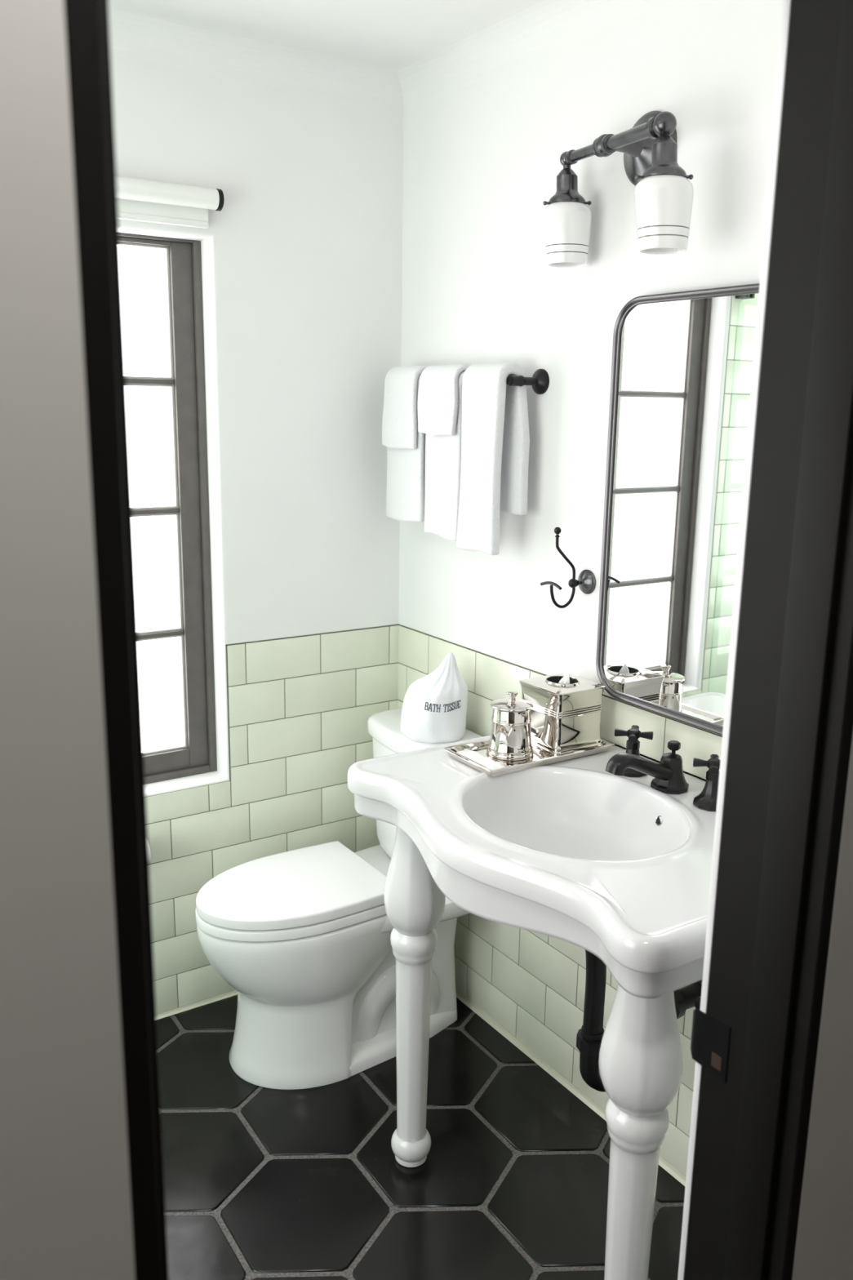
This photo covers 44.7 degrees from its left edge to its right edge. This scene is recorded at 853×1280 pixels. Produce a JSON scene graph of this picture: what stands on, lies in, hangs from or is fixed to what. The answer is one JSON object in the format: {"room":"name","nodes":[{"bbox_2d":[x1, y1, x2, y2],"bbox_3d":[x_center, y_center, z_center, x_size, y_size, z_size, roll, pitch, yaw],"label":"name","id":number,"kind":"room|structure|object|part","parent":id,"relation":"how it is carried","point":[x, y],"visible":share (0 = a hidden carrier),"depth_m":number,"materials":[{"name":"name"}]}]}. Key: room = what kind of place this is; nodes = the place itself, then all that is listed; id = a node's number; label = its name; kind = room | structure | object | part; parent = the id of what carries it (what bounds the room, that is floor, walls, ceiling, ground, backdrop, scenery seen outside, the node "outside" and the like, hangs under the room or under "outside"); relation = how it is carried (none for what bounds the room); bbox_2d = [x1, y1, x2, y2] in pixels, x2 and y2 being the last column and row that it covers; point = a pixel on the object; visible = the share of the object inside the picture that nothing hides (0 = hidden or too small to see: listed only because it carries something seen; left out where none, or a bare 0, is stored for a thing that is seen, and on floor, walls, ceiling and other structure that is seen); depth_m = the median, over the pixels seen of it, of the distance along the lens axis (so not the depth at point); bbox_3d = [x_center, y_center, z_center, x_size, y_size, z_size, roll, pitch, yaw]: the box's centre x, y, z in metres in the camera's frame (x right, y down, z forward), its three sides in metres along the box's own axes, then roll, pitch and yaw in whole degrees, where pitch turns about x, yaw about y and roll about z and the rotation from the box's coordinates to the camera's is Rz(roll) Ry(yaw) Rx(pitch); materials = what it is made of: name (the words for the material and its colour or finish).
{"room":"bathroom","nodes":[
{"label":"bathroom","id":0,"kind":"room"},
{"bbox_2d":[111,55,404,1014],"bbox_3d":[-1.008,-0.131,2.228,2.350,2.280,0.143,-7,15,-33],"label":"wall","id":1,"kind":"structure","parent":0,"point":[301,259],"depth_m":2.54,"materials":[{"name":"white paint"}]},
{"bbox_2d":[147,842,151,863],"bbox_3d":[-0.731,0.502,2.422,0.148,0.064,0.091,-7,15,-33],"label":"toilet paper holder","id":2,"kind":"object","parent":1,"relation":"attached to","point":[149,853],"visible":0.03,"depth_m":2.42,"materials":[{"name":"white"}]},
{"bbox_2d":[119,232,217,784],"bbox_3d":[-0.846,-0.254,2.336,0.731,1.277,0.058,-7,15,-33],"label":"window","id":3,"kind":"structure","parent":1,"relation":"in","point":[162,289],"depth_m":2.47,"materials":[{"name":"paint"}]},
{"bbox_3d":[-0.715,-0.735,2.314,0.289,0.287,0.005,-7,15,-33],"label":"glass pane","id":4,"kind":"part","parent":3,"relation":"part of","materials":[{"name":"white"}]},
{"bbox_3d":[-0.720,-0.442,2.381,0.289,0.281,0.005,-7,15,-33],"label":"glass pane","id":5,"kind":"part","parent":3,"relation":"part of","materials":[{"name":"white"}]},
{"bbox_3d":[-0.724,-0.151,2.447,0.289,0.281,0.005,-7,15,-33],"label":"glass pane","id":6,"kind":"part","parent":3,"relation":"part of","materials":[{"name":"white"}]},
{"bbox_3d":[-0.729,0.143,2.513,0.289,0.287,0.005,-7,15,-33],"label":"glass pane","id":7,"kind":"part","parent":3,"relation":"part of","materials":[{"name":"white"}]},
{"bbox_2d":[116,176,224,228],"bbox_3d":[-0.775,-0.907,2.080,0.764,0.080,0.058,-7,15,-33],"label":"roller blind","id":8,"kind":"object","parent":1,"relation":"attached to","point":[138,200],"visible":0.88,"depth_m":2.21,"materials":[{"name":"white fabric"}]},
{"bbox_2d":[155,989,237,1020],"bbox_3d":[-0.985,0.990,2.420,2.150,0.010,0.010,-7,15,-33],"label":"baseboard","id":9,"kind":"structure","parent":1,"relation":"attached to","point":[184,1008],"depth_m":2.67,"materials":[{"name":"beige"}]},
{"bbox_2d":[107,0,674,112],"bbox_3d":[-0.525,-1.085,1.294,2.360,0.150,1.823,-7,15,-33],"label":"ceiling","id":10,"kind":"structure","parent":0,"point":[400,55],"depth_m":2.17,"materials":[{"name":"white paint"}]},
{"bbox_2d":[156,994,685,1279],"bbox_3d":[-0.526,1.181,1.746,2.150,0.050,1.683,-7,15,-33],"label":"floor","id":11,"kind":"structure","parent":0,"point":[260,1183],"depth_m":2.10,"materials":[{"name":"black tile"}]},
{"bbox_2d":[195,707,482,1089],"bbox_3d":[-0.218,0.611,2.477,0.680,0.748,0.402,-7,15,-33],"label":"toilet","id":12,"kind":"object","parent":11,"relation":"on","point":[302,935],"visible":0.78,"depth_m":2.36,"materials":[{"name":"white ceramic"}]},
{"bbox_3d":[-0.321,0.604,2.406,0.434,0.027,0.336,-7,15,-33],"label":"seat","id":13,"kind":"part","parent":12,"relation":"part of","materials":[{"name":"white plastic"}]},
{"bbox_3d":[-0.320,0.576,2.400,0.431,0.031,0.332,-7,15,-33],"label":"lid","id":14,"kind":"part","parent":12,"relation":"part of","materials":[{"name":"white plastic"}]},
{"bbox_3d":[-0.002,0.418,2.577,0.168,0.319,0.384,-7,15,-33],"label":"tank","id":15,"kind":"part","parent":12,"relation":"part of","materials":[{"name":"white ceramic"}]},
{"bbox_3d":[-0.003,0.241,2.534,0.177,0.045,0.402,-7,15,-33],"label":"tank lid","id":16,"kind":"part","parent":12,"relation":"part of","materials":[{"name":"white ceramic"}]},
{"bbox_2d":[400,652,467,743],"bbox_3d":[0.022,0.128,2.476,0.160,0.202,0.160,-7,15,-33],"label":"bag","id":17,"kind":"object","parent":12,"relation":"on","point":[434,710],"visible":1,"depth_m":2.42,"materials":[{"name":"white fabric"}]},
{"bbox_2d":[347,735,716,1279],"bbox_3d":[0.265,0.701,1.885,0.565,0.850,0.820,-7,15,-33],"label":"sink","id":18,"kind":"object","parent":11,"relation":"on","point":[616,868],"visible":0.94,"depth_m":1.64,"materials":[{"name":"white ceramic"}]},
{"bbox_3d":[-0.026,0.702,2.067,0.121,0.758,0.121,-7,15,-33],"label":"leg","id":19,"kind":"part","parent":18,"relation":"part of","materials":[{"name":"white ceramic"}]},
{"bbox_2d":[443,738,614,776],"bbox_3d":[0.205,0.217,2.060,0.311,0.016,0.158,-7,15,-33],"label":"tray","id":20,"kind":"object","parent":18,"relation":"on","point":[540,757],"visible":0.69,"depth_m":2.02,"materials":[{"name":"silver metal"}]},
{"bbox_2d":[456,749,505,769],"bbox_3d":[0.106,0.230,1.997,0.042,0.008,0.131,-7,15,-33],"label":"paper packet","id":21,"kind":"object","parent":20,"relation":"on","point":[474,756],"visible":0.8,"depth_m":1.99,"materials":[{"name":"white paper"}]},
{"bbox_2d":[486,690,533,760],"bbox_3d":[0.166,0.162,2.034,0.093,0.127,0.093,-7,15,-33],"label":"jar","id":22,"kind":"object","parent":20,"relation":"on","point":[510,739],"visible":1,"depth_m":2.00,"materials":[{"name":"silver metal"}]},
{"bbox_3d":[0.167,0.124,2.026,0.084,0.012,0.084,-7,15,-33],"label":"lid","id":23,"kind":"part","parent":22,"relation":"part of","materials":[{"name":"silver metal"}]},
{"bbox_3d":[0.167,0.109,2.022,0.022,0.018,0.022,-7,15,-33],"label":"knob","id":24,"kind":"part","parent":22,"relation":"part of","materials":[{"name":"silver metal"}]},
{"bbox_2d":[519,672,605,755],"bbox_3d":[0.272,0.145,2.102,0.128,0.134,0.128,-7,15,-33],"label":"tissue box cover","id":25,"kind":"object","parent":20,"relation":"on","point":[566,718],"visible":0.87,"depth_m":2.06,"materials":[{"name":"silver metal"}]},
{"bbox_2d":[558,673,569,684],"bbox_3d":[0.277,0.109,2.090,0.030,0.090,0.035,-1,13,-8],"label":"tissue","id":26,"kind":"object","parent":25,"relation":"in","point":[566,679],"visible":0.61,"depth_m":2.08,"materials":[{"name":"white paper"}]},
{"bbox_2d":[347,735,716,998],"bbox_3d":[0.270,0.359,1.807,0.565,0.150,0.820,-7,15,-33],"label":"basin","id":27,"kind":"object","parent":18,"relation":"in","point":[616,868],"depth_m":1.69,"materials":[{"name":"white ceramic"}]},
{"bbox_2d":[614,724,653,777],"bbox_3d":[0.390,0.209,1.960,0.063,0.082,0.061,-7,15,-33],"label":"tap","id":28,"kind":"object","parent":18,"relation":"on","point":[633,744],"visible":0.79,"depth_m":1.95,"materials":[{"name":"black metal"}]},
{"bbox_3d":[0.390,0.187,1.955,0.023,0.037,0.023,-2,13,-11],"label":"stem","id":29,"kind":"part","parent":28,"relation":"part of","materials":[{"name":"black metal"}]},
{"bbox_3d":[0.390,0.177,1.953,0.059,0.014,0.059,-6,15,-29],"label":"cross handle","id":30,"kind":"part","parent":28,"relation":"part of","materials":[{"name":"black metal"}]},
{"bbox_2d":[576,949,702,1092],"bbox_3d":[0.392,0.636,1.924,0.321,0.438,0.082,-4,14,-22],"label":"trap","id":31,"kind":"object","parent":18,"relation":"attached to","point":[589,1037],"visible":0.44,"depth_m":1.90,"materials":[{"name":"black metal"}]},
{"bbox_3d":[0.311,0.821,1.567,0.121,0.758,0.121,-7,15,-33],"label":"leg","id":32,"kind":"part","parent":18,"relation":"part of","materials":[{"name":"white ceramic"}]},
{"bbox_2d":[605,740,688,793],"bbox_3d":[0.394,0.233,1.848,0.188,0.086,0.066,-7,15,-33],"label":"faucet","id":33,"kind":"object","parent":18,"relation":"on","point":[669,778],"visible":1,"depth_m":1.86,"materials":[{"name":"black metal"}]},
{"bbox_3d":[0.382,0.229,1.839,0.157,0.073,0.035,-7,15,-33],"label":"spout","id":34,"kind":"part","parent":33,"relation":"part of","materials":[{"name":"black metal"}]},
{"bbox_3d":[0.447,0.198,1.876,0.021,0.029,0.021,-2,13,-11],"label":"lift knob","id":35,"kind":"part","parent":33,"relation":"part of","materials":[{"name":"black metal"}]},
{"bbox_2d":[693,754,720,810],"bbox_3d":[0.497,0.247,1.801,0.063,0.082,0.061,-7,15,-33],"label":"tap","id":36,"kind":"object","parent":18,"relation":"on","point":[707,799],"visible":0.78,"depth_m":1.79,"materials":[{"name":"black metal"}]},
{"bbox_3d":[0.498,0.215,1.794,0.059,0.014,0.059,-6,15,-29],"label":"cross handle","id":37,"kind":"part","parent":36,"relation":"part of","materials":[{"name":"black metal"}]},
{"bbox_3d":[0.498,0.225,1.796,0.023,0.037,0.023,9,15,33],"label":"stem","id":38,"kind":"part","parent":36,"relation":"part of","materials":[{"name":"black metal"}]},
{"bbox_2d":[0,0,852,1279],"bbox_3d":[-0.084,0.193,0.867,2.360,2.280,0.150,-7,15,-33],"label":"wall","id":39,"kind":"structure","parent":0,"point":[65,1204],"depth_m":0.65,"materials":[{"name":"white paint"}]},
{"bbox_2d":[63,0,852,1279],"bbox_3d":[0.078,0.271,1.009,0.800,2.070,0.172,-7,15,-33],"label":"door frame","id":40,"kind":"structure","parent":39,"relation":"in","point":[755,1044],"depth_m":1.11,"materials":[{"name":"paint"}]},
{"bbox_3d":[0.360,0.514,1.324,0.006,0.078,0.064,-6,15,-28],"label":"strike plate","id":41,"kind":"part","parent":40,"relation":"part of","materials":[{"name":"black metal"}]},
{"bbox_2d":[677,0,791,1279],"bbox_3d":[0.387,0.213,1.288,0.070,2.070,0.010,-7,15,-33],"label":"trim","id":42,"kind":"structure","parent":39,"relation":"attached to","point":[786,11],"depth_m":1.20,"materials":[{"name":"white dark paint"}]},
{"bbox_2d":[397,0,783,1176],"bbox_3d":[0.429,-0.080,2.103,0.113,2.280,1.703,-7,15,-33],"label":"wall","id":43,"kind":"structure","parent":0,"point":[482,162],"depth_m":2.18,"materials":[{"name":"white paint"}]},
{"bbox_2d":[506,368,549,394],"bbox_3d":[0.074,-0.590,2.373,0.086,0.053,0.540,-7,15,-33],"label":"towel bar","id":44,"kind":"object","parent":43,"relation":"attached to","point":[540,381],"visible":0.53,"depth_m":2.18,"materials":[{"name":"black metal"}]},
{"bbox_2d":[382,365,428,449],"bbox_3d":[-0.038,-0.558,2.494,0.085,0.195,0.144,-7,15,-33],"label":"washcloth","id":45,"kind":"object","parent":44,"relation":"hanging from","point":[399,423],"visible":0.74,"depth_m":2.47,"materials":[{"name":"white fabric"}]},
{"bbox_2d":[386,372,425,522],"bbox_3d":[-0.038,-0.466,2.513,0.054,0.354,0.165,-7,15,-33],"label":"hand towel","id":46,"kind":"object","parent":44,"relation":"hanging from","point":[406,468],"visible":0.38,"depth_m":2.50,"materials":[{"name":"white fabric"}]},
{"bbox_2d":[417,364,471,435],"bbox_3d":[0.049,-0.545,2.360,0.084,0.158,0.150,-7,15,-33],"label":"washcloth","id":47,"kind":"object","parent":44,"relation":"hanging from","point":[437,393],"visible":0.8,"depth_m":2.33,"materials":[{"name":"white fabric"}]},
{"bbox_2d":[424,370,465,541],"bbox_3d":[0.050,-0.422,2.383,0.055,0.377,0.141,-7,15,-33],"label":"hand towel","id":48,"kind":"object","parent":44,"relation":"hanging from","point":[442,453],"visible":0.48,"depth_m":2.37,"materials":[{"name":"white fabric"}]},
{"bbox_2d":[456,362,529,555],"bbox_3d":[0.145,-0.391,2.245,0.082,0.404,0.159,-7,15,-33],"label":"hand towel","id":49,"kind":"object","parent":44,"relation":"hanging from","point":[495,434],"visible":0.98,"depth_m":2.21,"materials":[{"name":"white fabric"}]},
{"bbox_2d":[540,527,595,608],"bbox_3d":[0.291,-0.148,2.110,0.102,0.168,0.062,-7,15,-33],"label":"robe hook","id":50,"kind":"object","parent":43,"relation":"attached to","point":[586,581],"visible":1,"depth_m":2.12,"materials":[{"name":"metal"}]},
{"bbox_2d":[456,989,686,1186],"bbox_3d":[0.326,1.020,2.375,0.012,0.012,1.533,-7,15,-33],"label":"baseboard","id":51,"kind":"structure","parent":43,"relation":"attached to","point":[673,1171],"depth_m":2.43,"materials":[{"name":"beige"}]},
{"bbox_2d":[542,111,693,267],"bbox_3d":[0.357,-0.805,1.836,0.159,0.268,0.445,-3,13,-18],"label":"wall sconce","id":52,"kind":"object","parent":43,"relation":"attached to","point":[664,193],"visible":1,"depth_m":1.73,"materials":[{"name":"glass"}]},
{"bbox_3d":[0.270,-0.783,2.001,0.094,0.114,0.094,-7,15,-33],"label":"lamp shade","id":53,"kind":"part","parent":52,"relation":"part of","materials":[{"name":"white glass"}]},
{"bbox_3d":[0.324,-0.864,1.810,0.037,0.050,0.383,-3,14,-18],"label":"arm","id":54,"kind":"part","parent":52,"relation":"part of","materials":[{"name":"metal"}]},
{"bbox_3d":[0.383,-0.691,1.681,0.094,0.114,0.094,-7,15,-33],"label":"lamp shade","id":55,"kind":"part","parent":52,"relation":"part of","materials":[{"name":"white glass"}]},
{"bbox_2d":[595,283,759,735],"bbox_3d":[0.505,-0.218,1.830,0.024,0.770,0.534,-7,15,-33],"label":"wall mirror","id":56,"kind":"object","parent":43,"relation":"attached to","point":[682,363],"visible":0.56,"depth_m":1.89,"materials":[{"name":"clear mirror"}]},
{"bbox_2d":[694,996,701,1009],"bbox_3d":[0.459,0.632,1.840,0.015,0.026,0.056,-7,15,-33],"label":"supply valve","id":57,"kind":"object","parent":43,"relation":"attached to","point":[697,1002],"visible":0.02,"depth_m":1.82,"materials":[{"name":"black"}]}
]}

